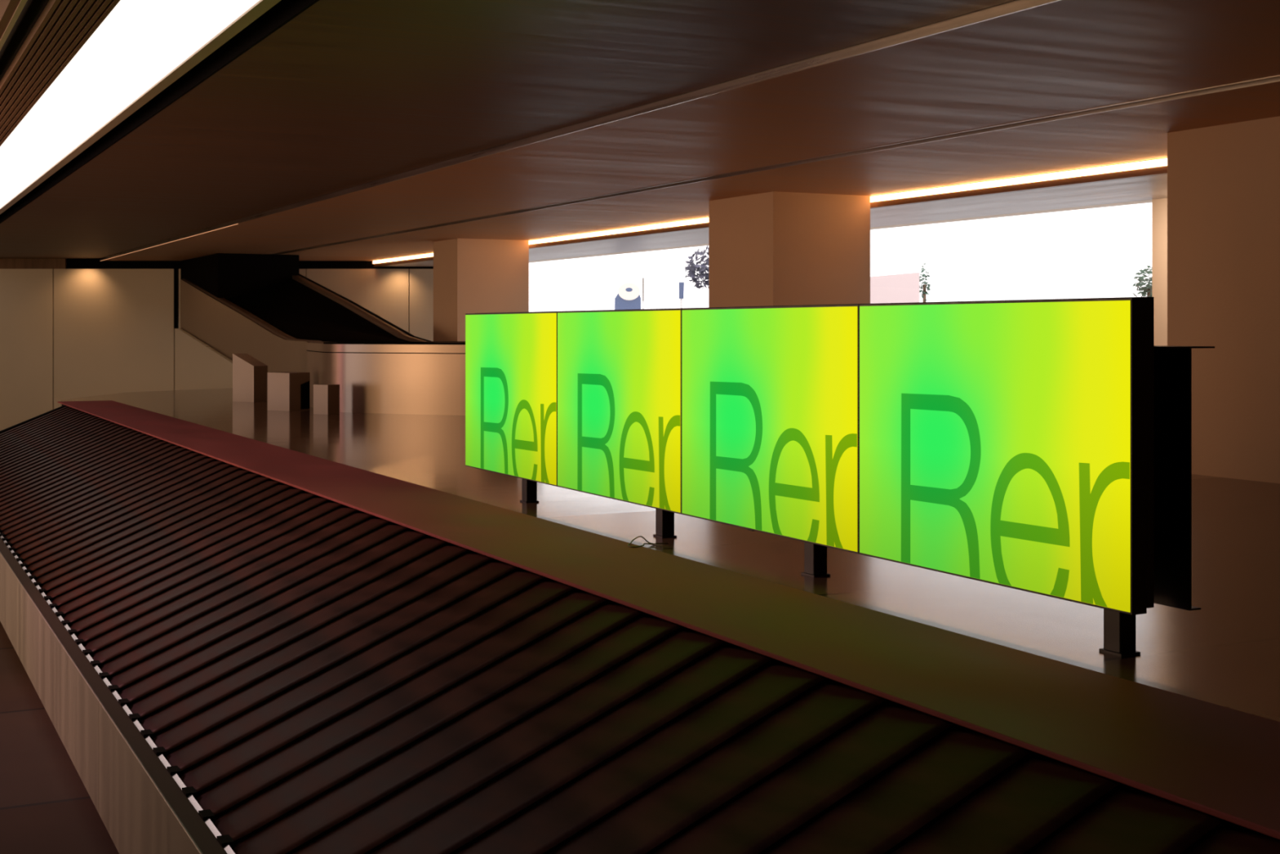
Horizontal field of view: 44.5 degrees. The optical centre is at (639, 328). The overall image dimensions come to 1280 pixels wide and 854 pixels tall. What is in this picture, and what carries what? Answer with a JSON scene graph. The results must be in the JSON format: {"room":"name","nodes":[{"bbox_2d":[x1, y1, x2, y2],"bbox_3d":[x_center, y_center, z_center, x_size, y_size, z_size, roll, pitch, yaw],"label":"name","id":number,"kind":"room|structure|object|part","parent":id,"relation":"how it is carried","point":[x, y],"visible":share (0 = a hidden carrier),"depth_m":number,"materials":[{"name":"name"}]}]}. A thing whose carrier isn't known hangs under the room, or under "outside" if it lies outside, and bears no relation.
{"room":"airport terminal","nodes":[
{"label":"airport terminal","id":0,"kind":"room"},
{"bbox_2d":[0,621,119,853],"bbox_3d":[-5.530,1.650,14.291,15.000,0.100,37.500,0,0,-27],"label":"floor","id":1,"kind":"structure","parent":0,"point":[46,806],"depth_m":5.50,"materials":[{"name":"brown tile"}]},
{"bbox_2d":[0,400,1279,853],"bbox_3d":[-2.481,1.176,8.437,1.713,0.848,16.900,0,0,-27],"label":"carousel","id":2,"kind":"object","parent":1,"relation":"on","point":[233,643],"visible":1,"depth_m":4.03,"materials":[{"name":"brown"}]},
{"bbox_3d":[-6.141,1.013,15.190,1.148,0.495,0.248,0,0,-27],"label":"plate","id":3,"kind":"part","parent":2,"relation":"part of","materials":[{"name":"rubber"}]},
{"bbox_3d":[-6.040,1.013,14.992,1.148,0.495,0.248,0,0,-27],"label":"plate","id":4,"kind":"part","parent":2,"relation":"part of","materials":[{"name":"rubber"}]},
{"bbox_3d":[-5.941,1.013,14.794,1.148,0.495,0.248,0,0,-27],"label":"plate","id":5,"kind":"part","parent":2,"relation":"part of","materials":[{"name":"rubber"}]},
{"bbox_3d":[-5.840,1.013,14.595,1.148,0.495,0.248,0,0,-27],"label":"plate","id":6,"kind":"part","parent":2,"relation":"part of","materials":[{"name":"metal"}]},
{"bbox_3d":[-5.740,1.013,14.397,1.148,0.495,0.248,0,0,-27],"label":"plate","id":7,"kind":"part","parent":2,"relation":"part of","materials":[{"name":"rubber"}]},
{"bbox_3d":[-5.640,1.013,14.198,1.148,0.495,0.248,0,0,-27],"label":"plate","id":8,"kind":"part","parent":2,"relation":"part of","materials":[{"name":"metal"}]},
{"bbox_3d":[-5.540,1.013,14.000,1.148,0.495,0.248,0,0,-27],"label":"plate","id":9,"kind":"part","parent":2,"relation":"part of","materials":[{"name":"rubber"}]},
{"bbox_3d":[-5.440,1.013,13.802,1.148,0.495,0.248,0,0,-27],"label":"plate","id":10,"kind":"part","parent":2,"relation":"part of","materials":[{"name":"rubber"}]},
{"bbox_3d":[-5.340,1.013,13.603,1.148,0.495,0.248,0,0,-27],"label":"plate","id":11,"kind":"part","parent":2,"relation":"part of","materials":[{"name":"rubber"}]},
{"bbox_3d":[-5.240,1.013,13.405,1.148,0.495,0.248,0,0,-27],"label":"plate","id":12,"kind":"part","parent":2,"relation":"part of","materials":[{"name":"rubber"}]},
{"bbox_3d":[-5.140,1.013,13.207,1.148,0.495,0.248,0,0,-27],"label":"plate","id":13,"kind":"part","parent":2,"relation":"part of","materials":[{"name":"rubber"}]},
{"bbox_3d":[-5.040,1.013,13.008,1.148,0.495,0.248,0,0,-27],"label":"plate","id":14,"kind":"part","parent":2,"relation":"part of","materials":[{"name":"rubber"}]},
{"bbox_3d":[-4.939,1.013,12.810,1.148,0.495,0.248,0,0,-27],"label":"plate","id":15,"kind":"part","parent":2,"relation":"part of","materials":[{"name":"rubber"}]},
{"bbox_3d":[-4.839,1.013,12.611,1.148,0.495,0.248,0,0,-27],"label":"plate","id":16,"kind":"part","parent":2,"relation":"part of","materials":[{"name":"rubber"}]},
{"bbox_3d":[-4.739,1.013,12.413,1.148,0.495,0.248,0,0,-27],"label":"plate","id":17,"kind":"part","parent":2,"relation":"part of","materials":[{"name":"rubber"}]},
{"bbox_3d":[-4.639,1.013,12.215,1.148,0.495,0.248,0,0,-27],"label":"plate","id":18,"kind":"part","parent":2,"relation":"part of","materials":[{"name":"rubber"}]},
{"bbox_3d":[-4.539,1.013,12.016,1.148,0.495,0.248,0,0,-27],"label":"plate","id":19,"kind":"part","parent":2,"relation":"part of","materials":[{"name":"metal"}]},
{"bbox_3d":[-4.439,1.013,11.818,1.148,0.495,0.248,0,0,-27],"label":"plate","id":20,"kind":"part","parent":2,"relation":"part of","materials":[{"name":"rubber"}]},
{"bbox_3d":[-4.339,1.013,11.620,1.148,0.495,0.248,0,0,-27],"label":"plate","id":21,"kind":"part","parent":2,"relation":"part of","materials":[{"name":"rubber"}]},
{"bbox_3d":[-4.239,1.013,11.421,1.148,0.495,0.248,0,0,-27],"label":"plate","id":22,"kind":"part","parent":2,"relation":"part of","materials":[{"name":"rubber"}]},
{"bbox_3d":[-4.139,1.013,11.223,1.148,0.495,0.248,0,0,-27],"label":"plate","id":23,"kind":"part","parent":2,"relation":"part of","materials":[{"name":"rubber"}]},
{"bbox_3d":[-4.039,1.013,11.024,1.148,0.495,0.248,0,0,-27],"label":"plate","id":24,"kind":"part","parent":2,"relation":"part of","materials":[{"name":"rubber"}]},
{"bbox_3d":[-3.939,1.013,10.826,1.148,0.495,0.248,0,0,-27],"label":"plate","id":25,"kind":"part","parent":2,"relation":"part of","materials":[{"name":"metal"}]},
{"bbox_3d":[-3.838,1.013,10.628,1.148,0.495,0.248,0,0,-27],"label":"plate","id":26,"kind":"part","parent":2,"relation":"part of","materials":[{"name":"rubber"}]},
{"bbox_3d":[-3.738,1.013,10.429,1.148,0.495,0.248,0,0,-27],"label":"plate","id":27,"kind":"part","parent":2,"relation":"part of","materials":[{"name":"metal"}]},
{"bbox_3d":[-3.638,1.013,10.231,1.148,0.495,0.248,0,0,-27],"label":"plate","id":28,"kind":"part","parent":2,"relation":"part of","materials":[{"name":"rubber"}]},
{"bbox_3d":[-3.538,1.013,10.033,1.148,0.495,0.248,0,0,-27],"label":"plate","id":29,"kind":"part","parent":2,"relation":"part of","materials":[{"name":"rubber"}]},
{"bbox_3d":[-3.438,1.013,9.834,1.148,0.495,0.248,0,0,-27],"label":"plate","id":30,"kind":"part","parent":2,"relation":"part of","materials":[{"name":"rubber"}]},
{"bbox_3d":[-3.338,1.013,9.636,1.148,0.495,0.248,0,0,-27],"label":"plate","id":31,"kind":"part","parent":2,"relation":"part of","materials":[{"name":"rubber"}]},
{"bbox_3d":[-3.119,1.412,7.806,0.006,0.375,16.348,0,0,-27],"label":"panel","id":32,"kind":"part","parent":2,"relation":"part of","materials":[{"name":"brown wood"}]},
{"bbox_3d":[-3.238,1.013,9.437,1.148,0.495,0.248,0,0,-27],"label":"plate","id":33,"kind":"part","parent":2,"relation":"part of","materials":[{"name":"rubber"}]},
{"bbox_3d":[-3.138,1.013,9.239,1.148,0.495,0.248,0,0,-27],"label":"plate","id":34,"kind":"part","parent":2,"relation":"part of","materials":[{"name":"rubber"}]},
{"bbox_3d":[-3.038,1.013,9.041,1.148,0.495,0.248,0,0,-27],"label":"plate","id":35,"kind":"part","parent":2,"relation":"part of","materials":[{"name":"rubber"}]},
{"bbox_3d":[-3.095,1.232,7.819,0.052,0.009,16.350,0,0,-27],"label":"rail","id":36,"kind":"part","parent":2,"relation":"part of","materials":[{"name":"brown"}]},
{"bbox_3d":[-2.938,1.013,8.842,1.148,0.495,0.248,0,0,-27],"label":"plate","id":37,"kind":"part","parent":2,"relation":"part of","materials":[{"name":"rubber"}]},
{"bbox_3d":[-2.838,1.013,8.644,1.148,0.495,0.248,0,0,-27],"label":"plate","id":38,"kind":"part","parent":2,"relation":"part of","materials":[{"name":"rubber"}]},
{"bbox_3d":[-2.737,1.013,8.445,1.148,0.495,0.248,0,0,-27],"label":"plate","id":39,"kind":"part","parent":2,"relation":"part of","materials":[{"name":"rubber"}]},
{"bbox_3d":[-2.637,1.013,8.247,1.148,0.495,0.248,0,0,-27],"label":"plate","id":40,"kind":"part","parent":2,"relation":"part of","materials":[{"name":"rubber"}]},
{"bbox_3d":[-2.537,1.013,8.049,1.148,0.495,0.248,0,0,-27],"label":"plate","id":41,"kind":"part","parent":2,"relation":"part of","materials":[{"name":"rubber"}]},
{"bbox_3d":[-2.437,1.013,7.850,1.148,0.495,0.248,0,0,-27],"label":"plate","id":42,"kind":"part","parent":2,"relation":"part of","materials":[{"name":"rubber"}]},
{"bbox_3d":[-2.337,1.013,7.652,1.148,0.495,0.248,0,0,-27],"label":"plate","id":43,"kind":"part","parent":2,"relation":"part of","materials":[{"name":"rubber"}]},
{"bbox_3d":[-2.237,1.013,7.454,1.148,0.495,0.248,0,0,-27],"label":"plate","id":44,"kind":"part","parent":2,"relation":"part of","materials":[{"name":"rubber"}]},
{"bbox_3d":[-2.137,1.013,7.255,1.148,0.495,0.248,0,0,-27],"label":"plate","id":45,"kind":"part","parent":2,"relation":"part of","materials":[{"name":"metal"}]},
{"bbox_3d":[-2.037,1.013,7.057,1.148,0.495,0.248,0,0,-27],"label":"plate","id":46,"kind":"part","parent":2,"relation":"part of","materials":[{"name":"rubber"}]},
{"bbox_3d":[-1.937,1.013,6.858,1.148,0.495,0.248,0,0,-27],"label":"plate","id":47,"kind":"part","parent":2,"relation":"part of","materials":[{"name":"rubber"}]},
{"bbox_3d":[-1.837,1.013,6.660,1.148,0.495,0.248,0,0,-27],"label":"plate","id":48,"kind":"part","parent":2,"relation":"part of","materials":[{"name":"rubber"}]},
{"bbox_3d":[-1.737,1.013,6.462,1.148,0.495,0.248,0,0,-27],"label":"plate","id":49,"kind":"part","parent":2,"relation":"part of","materials":[{"name":"rubber"}]},
{"bbox_3d":[-1.637,1.013,6.263,1.148,0.495,0.248,0,0,-27],"label":"plate","id":50,"kind":"part","parent":2,"relation":"part of","materials":[{"name":"rubber"}]},
{"bbox_3d":[-1.536,1.013,6.065,1.148,0.495,0.248,0,0,-27],"label":"plate","id":51,"kind":"part","parent":2,"relation":"part of","materials":[{"name":"rubber"}]},
{"bbox_3d":[-1.436,1.013,5.867,1.148,0.495,0.248,0,0,-27],"label":"plate","id":52,"kind":"part","parent":2,"relation":"part of","materials":[{"name":"rubber"}]},
{"bbox_3d":[-1.336,1.013,5.668,1.148,0.495,0.248,0,0,-27],"label":"plate","id":53,"kind":"part","parent":2,"relation":"part of","materials":[{"name":"metal"}]},
{"bbox_3d":[-1.236,1.013,5.470,1.148,0.495,0.248,0,0,-27],"label":"plate","id":54,"kind":"part","parent":2,"relation":"part of","materials":[{"name":"rubber"}]},
{"bbox_3d":[-1.136,1.013,5.271,1.148,0.495,0.248,0,0,-27],"label":"plate","id":55,"kind":"part","parent":2,"relation":"part of","materials":[{"name":"rubber"}]},
{"bbox_3d":[-1.036,1.013,5.073,1.148,0.495,0.248,0,0,-27],"label":"plate","id":56,"kind":"part","parent":2,"relation":"part of","materials":[{"name":"rubber"}]},
{"bbox_3d":[-0.936,1.013,4.875,1.148,0.495,0.248,0,0,-27],"label":"plate","id":57,"kind":"part","parent":2,"relation":"part of","materials":[{"name":"rubber"}]},
{"bbox_3d":[-0.836,1.013,4.676,1.148,0.495,0.248,0,0,-27],"label":"plate","id":58,"kind":"part","parent":2,"relation":"part of","materials":[{"name":"rubber"}]},
{"bbox_3d":[-0.736,1.013,4.478,1.148,0.495,0.248,0,0,-27],"label":"plate","id":59,"kind":"part","parent":2,"relation":"part of","materials":[{"name":"metal"}]},
{"bbox_3d":[-0.636,1.013,4.279,1.148,0.495,0.248,0,0,-27],"label":"plate","id":60,"kind":"part","parent":2,"relation":"part of","materials":[{"name":"rubber"}]},
{"bbox_3d":[-0.535,1.013,4.081,1.148,0.495,0.248,0,0,-27],"label":"plate","id":61,"kind":"part","parent":2,"relation":"part of","materials":[{"name":"rubber"}]},
{"bbox_3d":[-0.435,1.013,3.883,1.148,0.495,0.248,0,0,-27],"label":"plate","id":62,"kind":"part","parent":2,"relation":"part of","materials":[{"name":"rubber"}]},
{"bbox_3d":[-0.335,1.013,3.684,1.148,0.495,0.248,0,0,-27],"label":"plate","id":63,"kind":"part","parent":2,"relation":"part of","materials":[{"name":"metal"}]},
{"bbox_3d":[-0.235,1.013,3.486,1.148,0.495,0.248,0,0,-27],"label":"plate","id":64,"kind":"part","parent":2,"relation":"part of","materials":[{"name":"rubber"}]},
{"bbox_3d":[-0.135,1.013,3.288,1.148,0.495,0.248,0,0,-27],"label":"plate","id":65,"kind":"part","parent":2,"relation":"part of","materials":[{"name":"rubber"}]},
{"bbox_3d":[-0.035,1.013,3.089,1.148,0.495,0.248,0,0,-27],"label":"plate","id":66,"kind":"part","parent":2,"relation":"part of","materials":[{"name":"rubber"}]},
{"bbox_3d":[0.065,1.013,2.891,1.148,0.495,0.248,0,0,-27],"label":"plate","id":67,"kind":"part","parent":2,"relation":"part of","materials":[{"name":"metal"}]},
{"bbox_3d":[0.165,1.013,2.692,1.148,0.495,0.248,0,0,-27],"label":"plate","id":68,"kind":"part","parent":2,"relation":"part of","materials":[{"name":"rubber"}]},
{"bbox_3d":[0.265,1.013,2.494,1.148,0.495,0.248,0,0,-27],"label":"plate","id":69,"kind":"part","parent":2,"relation":"part of","materials":[{"name":"rubber"}]},
{"bbox_3d":[0.365,1.013,2.296,1.148,0.495,0.248,0,0,-27],"label":"plate","id":70,"kind":"part","parent":2,"relation":"part of","materials":[{"name":"rubber"}]},
{"bbox_3d":[0.465,1.013,2.097,1.148,0.495,0.248,0,0,-27],"label":"plate","id":71,"kind":"part","parent":2,"relation":"part of","materials":[{"name":"rubber"}]},
{"bbox_2d":[0,257,433,431],"bbox_3d":[-11.158,-0.090,24.195,17.234,3.380,0.190,0,0,0],"label":"wall","id":72,"kind":"structure","parent":0,"point":[70,328],"depth_m":24.10,"materials":[{"name":"smooth beige painted wall panels"}]},
{"bbox_2d":[0,0,119,146],"bbox_3d":[-4.615,-1.202,10.681,0.198,0.250,30.229,0,0,-27],"label":"slatted ceiling","id":73,"kind":"structure","parent":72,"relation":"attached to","point":[46,35],"depth_m":6.12,"materials":[{"name":"black wood"}]},
{"bbox_2d":[373,157,1167,266],"bbox_3d":[1.975,-1.048,12.138,0.062,0.190,26.895,0,0,-27],"label":"trim","id":74,"kind":"structure","parent":72,"relation":"attached to","point":[1157,171],"depth_m":11.45,"materials":[{"name":"brown metal"}]},
{"bbox_2d":[269,75,1279,254],"bbox_3d":[0.036,-1.061,11.712,0.121,0.044,27.880,0,0,-27],"label":"trim","id":75,"kind":"structure","parent":72,"relation":"attached to","point":[1276,78],"depth_m":8.89,"materials":[{"name":"wood"}]},
{"bbox_2d":[0,0,1279,261],"bbox_3d":[-5.459,-1.310,12.117,13.170,0.534,33.555,0,0,-27],"label":"ceiling","id":76,"kind":"structure","parent":0,"point":[1062,56],"depth_m":7.72,"materials":[{"name":"brown wood"}]},
{"bbox_2d":[0,0,20,39],"bbox_3d":[-4.813,-1.139,10.615,0.029,0.116,30.290,0,0,-27],"label":"trim","id":77,"kind":"structure","parent":76,"relation":"attached to","point":[7,7],"depth_m":5.40,"materials":[{"name":"brown wood"}]},
{"bbox_2d":[0,0,27,50],"bbox_3d":[-4.788,-1.137,10.619,0.018,0.120,30.275,0,0,-27],"label":"trim","id":78,"kind":"structure","parent":76,"relation":"attached to","point":[21,4],"depth_m":5.49,"materials":[{"name":"beige paint"}]},
{"bbox_2d":[0,0,280,214],"bbox_3d":[-6.051,-1.126,14.268,0.469,0.102,22.329,0,0,-27],"label":"ceiling light","id":79,"kind":"object","parent":76,"relation":"attached to","point":[141,47],"visible":1,"depth_m":6.66,"materials":[{"name":"white plastic"}]},
{"bbox_2d":[100,223,238,261],"bbox_3d":[-6.162,-1.042,19.849,0.008,0.006,9.594,0,0,-27],"label":"recessed light","id":80,"kind":"object","parent":76,"relation":"in","point":[236,224],"visible":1,"depth_m":18.51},
{"bbox_2d":[373,253,433,263],"bbox_3d":[-3.473,-1.019,22.871,0.024,0.045,2.762,0,0,-27],"label":"light","id":81,"kind":"object","parent":76,"relation":"attached to","point":[431,254],"depth_m":22.78,"materials":[{"name":"white plastic"}]},
{"bbox_2d":[99,0,1060,261],"bbox_3d":[-1.849,-1.143,11.276,0.010,0.200,28.800,0,0,-27],"label":"trim","id":82,"kind":"structure","parent":76,"relation":"attached to","point":[1015,6],"depth_m":6.99,"materials":[{"name":"wood"}]},
{"bbox_2d":[528,217,708,244],"bbox_3d":[-0.325,-1.019,16.633,0.024,0.045,4.335,0,0,-27],"label":"light","id":83,"kind":"object","parent":76,"relation":"attached to","point":[703,220],"depth_m":16.29,"materials":[{"name":"white plastic"}]},
{"bbox_2d":[870,158,1167,202],"bbox_3d":[2.533,-1.019,10.968,0.024,0.045,3.115,0,0,-27],"label":"light","id":84,"kind":"object","parent":76,"relation":"attached to","point":[1113,168],"depth_m":10.70,"materials":[{"name":"white plastic"}]},
{"bbox_2d":[60,387,1279,721],"bbox_3d":[0.263,1.181,11.522,6.950,0.837,27.336,0,0,-27],"label":"floor","id":85,"kind":"structure","parent":0,"point":[1225,652],"depth_m":5.05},
{"bbox_2d":[232,353,267,401],"bbox_3d":[-4.076,0.512,16.358,0.290,0.500,0.210,0,0,28],"label":"plinth","id":86,"kind":"object","parent":85,"relation":"on","point":[250,375],"visible":1,"depth_m":16.29,"materials":[{"name":"brown"}]},
{"bbox_2d":[267,371,310,410],"bbox_3d":[-3.286,0.586,14.639,0.273,0.352,0.280,0,0,29],"label":"plinth","id":87,"kind":"object","parent":85,"relation":"on","point":[286,390],"visible":1,"depth_m":14.54,"materials":[{"name":"brown"}]},
{"bbox_2d":[173,253,465,415],"bbox_3d":[-4.136,-0.140,18.865,1.822,1.803,12.064,0,0,-27],"label":"staircase","id":88,"kind":"structure","parent":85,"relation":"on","point":[260,306],"depth_m":18.75,"materials":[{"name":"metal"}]},
{"bbox_3d":[-5.575,0.367,20.933,0.020,0.755,6.000,0,0,-27],"label":"trim","id":89,"kind":"part","parent":88,"relation":"part of","materials":[{"name":"metal"}]},
{"bbox_2d":[180,253,299,298],"bbox_3d":[-5.948,-0.670,23.116,1.135,0.741,2.733,0,0,-27],"label":"hood","id":90,"kind":"object","parent":88,"relation":"attached to","point":[218,275],"depth_m":21.92,"materials":[{"name":"black"}]},
{"bbox_2d":[313,383,339,414],"bbox_3d":[-2.798,0.631,13.965,0.170,0.262,0.155,0,0,31],"label":"plinth","id":91,"kind":"object","parent":85,"relation":"on","point":[326,397],"visible":1,"depth_m":13.90,"materials":[{"name":"brown"}]},
{"bbox_2d":[433,238,528,341],"bbox_3d":[-1.903,-0.141,18.675,0.893,1.806,0.840,0,0,-27],"label":"column","id":92,"kind":"object","parent":85,"relation":"on","point":[471,275],"visible":0.43,"depth_m":18.32,"materials":[{"name":"paint"}]},
{"bbox_2d":[627,535,668,547],"bbox_3d":[0.024,0.747,5.447,0.121,0.029,0.177,0,0,12],"label":"cable","id":93,"kind":"object","parent":85,"relation":"on","point":[647,543],"visible":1,"depth_m":5.49,"materials":[{"name":"brown plastic"}]},
{"bbox_2d":[708,191,870,307],"bbox_3d":[1.187,-0.141,12.550,0.893,1.806,1.000,0,0,-27],"label":"column","id":94,"kind":"object","parent":85,"relation":"on","point":[773,248],"visible":0.36,"depth_m":12.15,"materials":[{"name":"paint"}]},
{"bbox_2d":[520,345,1214,657],"bbox_3d":[0.291,0.402,5.498,0.210,0.720,4.245,0,0,-27],"label":"stand","id":95,"kind":"object","parent":85,"relation":"on","point":[1172,364],"visible":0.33,"depth_m":3.66,"materials":[{"name":"black metal"}]},
{"bbox_2d":[465,311,557,486],"bbox_3d":[-0.547,0.287,6.897,0.079,0.719,1.071,0,0,-27],"label":"led screen","id":96,"kind":"object","parent":95,"relation":"attached to","point":[511,358],"visible":0.9,"depth_m":6.83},
{"bbox_3d":[-0.486,0.409,6.872,0.050,0.698,0.056,0,0,-27],"label":"post","id":97,"kind":"part","parent":95,"relation":"part of","materials":[{"name":"black metal"}]},
{"bbox_3d":[-0.486,0.759,6.872,0.060,0.006,0.072,0,0,-27],"label":"plate","id":98,"kind":"part","parent":95,"relation":"part of","materials":[{"name":"black metal"}]},
{"bbox_2d":[557,307,687,514],"bbox_3d":[-0.064,0.287,5.939,0.079,0.719,1.071,0,0,-27],"label":"led screen","id":99,"kind":"object","parent":95,"relation":"attached to","point":[620,371],"visible":0.93,"depth_m":5.86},
{"bbox_3d":[0.091,0.409,5.728,0.050,0.698,0.056,0,0,-27],"label":"post","id":100,"kind":"part","parent":95,"relation":"part of","materials":[{"name":"black metal"}]},
{"bbox_3d":[0.091,0.759,5.728,0.060,0.006,0.072,0,0,-27],"label":"plate","id":101,"kind":"part","parent":95,"relation":"part of","materials":[{"name":"black metal"}]},
{"bbox_2d":[681,303,859,554],"bbox_3d":[0.420,0.295,4.982,0.079,0.735,1.071,0,0,-27],"label":"led screen","id":102,"kind":"object","parent":95,"relation":"attached to","point":[771,394],"visible":0.95,"depth_m":4.90,"materials":[{"name":"multicoloured plastic"}]},
{"bbox_3d":[0.543,0.409,4.834,0.050,0.698,0.056,0,0,-27],"label":"post","id":103,"kind":"part","parent":95,"relation":"part of","materials":[{"name":"black metal"}]},
{"bbox_3d":[0.543,0.759,4.834,0.060,0.006,0.072,0,0,-27],"label":"plate","id":104,"kind":"part","parent":95,"relation":"part of","materials":[{"name":"black metal"}]},
{"bbox_2d":[859,296,1154,614],"bbox_3d":[0.903,0.287,4.024,0.079,0.719,1.071,0,0,-27],"label":"led screen","id":105,"kind":"object","parent":95,"relation":"attached to","point":[1006,443],"visible":1,"depth_m":3.88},
{"bbox_3d":[1.127,0.409,3.676,0.050,0.698,0.056,0,0,-27],"label":"post","id":106,"kind":"part","parent":95,"relation":"part of","materials":[{"name":"black metal"}]},
{"bbox_3d":[1.127,0.759,3.676,0.060,0.006,0.072,0,0,-27],"label":"plate","id":107,"kind":"part","parent":95,"relation":"part of","materials":[{"name":"black metal"}]},
{"bbox_2d":[1167,115,1279,483],"bbox_3d":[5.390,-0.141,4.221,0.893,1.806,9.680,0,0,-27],"label":"column","id":108,"kind":"object","parent":85,"relation":"on","point":[1224,180],"visible":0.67,"depth_m":7.96,"materials":[{"name":"paint"}]},
{"bbox_2d":[378,173,1167,266],"bbox_3d":[2.606,-1.049,12.440,1.340,0.188,26.864,0,0,-27],"label":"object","id":109,"kind":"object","parent":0,"point":[1154,187],"depth_m":12.46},
{"bbox_2d":[528,197,1167,346],"bbox_3d":[3.172,0.000,13.081,0.250,3.200,27.500,0,0,-27],"label":"window frame","id":110,"kind":"structure","parent":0,"point":[1159,206],"depth_m":11.54,"materials":[{"name":"beige paint"}]},
{"label":"outside","id":111,"kind":"structure","parent":0,"visible":0},
{"bbox_3d":[16.117,0.937,44.534,51.100,0.250,95.000,0,0,-27],"label":"ground","id":112,"kind":"structure","parent":111,"visible":0},
{"bbox_2d":[614,282,640,309],"bbox_3d":[-0.218,0.012,27.225,0.472,1.600,0.550,0,0,0],"label":"kiosk","id":113,"kind":"object","parent":112,"relation":"on","point":[628,297],"visible":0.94,"depth_m":26.99,"materials":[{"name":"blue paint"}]},
{"bbox_2d":[642,278,644,309],"bbox_3d":[0.053,-0.013,26.025,0.029,1.651,0.053,0,0,-12],"label":"mast","id":114,"kind":"object","parent":112,"relation":"on","point":[642,278],"visible":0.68,"depth_m":26.00,"materials":[{"name":"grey metal"}]},
{"bbox_2d":[679,282,684,307],"bbox_3d":[0.638,0.051,24.025,0.076,1.521,0.050,0,0,0],"label":"sign panel","id":115,"kind":"object","parent":112,"relation":"on","point":[681,284],"visible":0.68,"depth_m":24.00,"materials":[{"name":"blue paint"}]},
{"bbox_3d":[0.638,-0.584,24.025,0.076,0.251,0.050,0,0,0],"label":"panel","id":116,"kind":"part","parent":115,"relation":"part of","materials":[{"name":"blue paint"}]},
{"bbox_2d":[684,245,708,288],"bbox_3d":[0.995,-0.191,21.997,0.802,2.006,0.771,0,0,-27],"label":"tree","id":117,"kind":"object","parent":112,"relation":"on","point":[694,268],"visible":0.38,"depth_m":21.89,"materials":[{"name":"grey plant"}]},
{"bbox_2d":[870,272,919,303],"bbox_3d":[3.711,-0.006,23.050,0.794,1.637,0.100,0,0,0],"label":"hoarding","id":118,"kind":"object","parent":112,"relation":"on","point":[904,287],"visible":0.21,"depth_m":23.00,"materials":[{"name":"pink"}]},
{"bbox_2d":[919,262,930,302],"bbox_3d":[4.539,-0.116,24.998,0.218,1.856,0.205,0,0,-27],"label":"tree","id":119,"kind":"object","parent":112,"relation":"on","point":[924,292],"visible":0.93,"depth_m":24.98,"materials":[{"name":"green plant"}]},
{"bbox_2d":[1133,265,1151,297],"bbox_3d":[4.888,0.095,14.994,0.341,1.434,0.317,0,0,-41],"label":"tree","id":120,"kind":"object","parent":112,"relation":"on","point":[1148,291],"visible":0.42,"depth_m":14.99,"materials":[{"name":"green plant"}]}
]}

